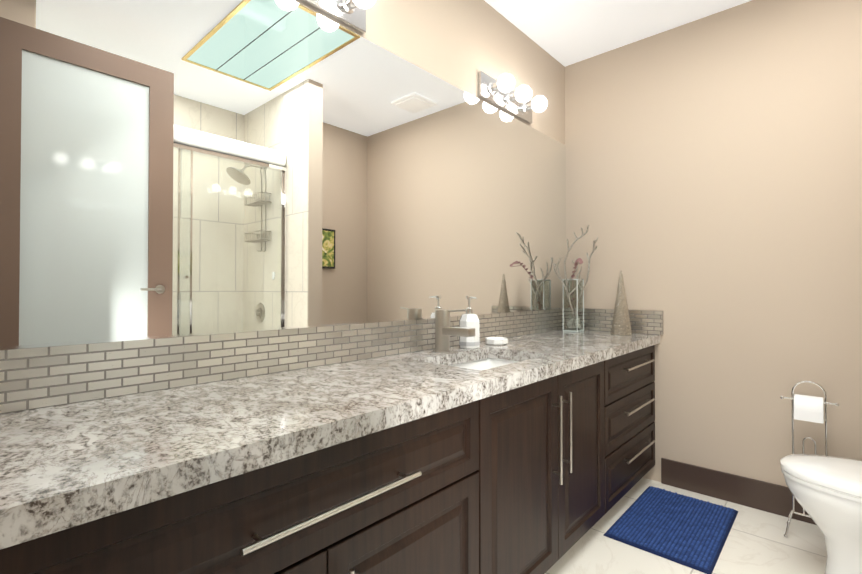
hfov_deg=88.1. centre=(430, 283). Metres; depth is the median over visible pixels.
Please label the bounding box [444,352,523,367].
sink
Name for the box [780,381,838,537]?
toilet paper holder
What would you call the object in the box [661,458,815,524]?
baseboard
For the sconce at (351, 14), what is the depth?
1.69 m
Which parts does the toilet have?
seat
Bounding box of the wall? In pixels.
[565,0,861,486]
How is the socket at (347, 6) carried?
attached to the sconce at (351, 14)
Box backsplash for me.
[0,308,565,413]
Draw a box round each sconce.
[301,0,374,33]
[478,71,546,123]
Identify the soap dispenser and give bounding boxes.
[459,296,479,348]
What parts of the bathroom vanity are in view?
drawer, pull post, door, door, door, door, drawer, drawer, drawer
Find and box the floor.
[545,477,826,573]
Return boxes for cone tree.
[611,271,631,334]
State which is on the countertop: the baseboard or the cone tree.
the cone tree
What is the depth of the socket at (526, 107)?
2.67 m
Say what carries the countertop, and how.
on the bathroom vanity
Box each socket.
[341,0,356,13]
[488,82,498,93]
[506,93,516,103]
[522,103,532,113]
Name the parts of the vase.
glass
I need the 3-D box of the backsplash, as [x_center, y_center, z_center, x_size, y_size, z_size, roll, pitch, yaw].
[-0.040,0.234,2.028,0.009,0.142,2.941,-1,-1,42]
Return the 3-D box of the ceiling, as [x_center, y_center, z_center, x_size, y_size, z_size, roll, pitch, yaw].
[0.485,-1.607,0.739,2.750,0.100,4.385,-1,-1,42]
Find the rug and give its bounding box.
[603,486,737,573]
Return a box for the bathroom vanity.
[0,340,659,573]
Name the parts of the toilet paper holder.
frame, arm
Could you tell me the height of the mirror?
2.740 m
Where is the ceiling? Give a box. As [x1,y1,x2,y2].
[484,0,751,65]
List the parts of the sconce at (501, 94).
bulb, bulb, bulb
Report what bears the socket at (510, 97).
attached to the sconce at (501, 94)
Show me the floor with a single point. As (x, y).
(757, 542)
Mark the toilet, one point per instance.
(826, 491)
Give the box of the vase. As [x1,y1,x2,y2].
[553,225,597,331]
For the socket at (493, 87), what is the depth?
2.40 m
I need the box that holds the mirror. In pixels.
[0,0,565,349]
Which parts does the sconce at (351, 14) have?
bulb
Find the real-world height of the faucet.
0.192 m
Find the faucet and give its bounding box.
[428,309,474,351]
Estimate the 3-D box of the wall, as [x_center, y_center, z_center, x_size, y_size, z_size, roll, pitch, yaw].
[1.819,-0.167,2.405,2.270,2.740,0.100,-1,-1,42]
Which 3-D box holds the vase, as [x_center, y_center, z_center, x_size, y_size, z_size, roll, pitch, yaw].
[0.925,-0.024,2.869,0.268,0.677,0.248,-1,-1,42]
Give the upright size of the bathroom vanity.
0.843 m
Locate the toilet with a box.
[780,454,861,573]
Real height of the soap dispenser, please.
0.246 m
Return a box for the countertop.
[0,328,659,539]
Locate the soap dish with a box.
[485,337,507,344]
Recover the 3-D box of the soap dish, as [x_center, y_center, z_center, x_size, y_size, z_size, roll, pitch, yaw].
[0.332,0.292,2.261,0.107,0.030,0.107,-1,-1,42]
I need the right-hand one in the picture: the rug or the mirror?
the rug

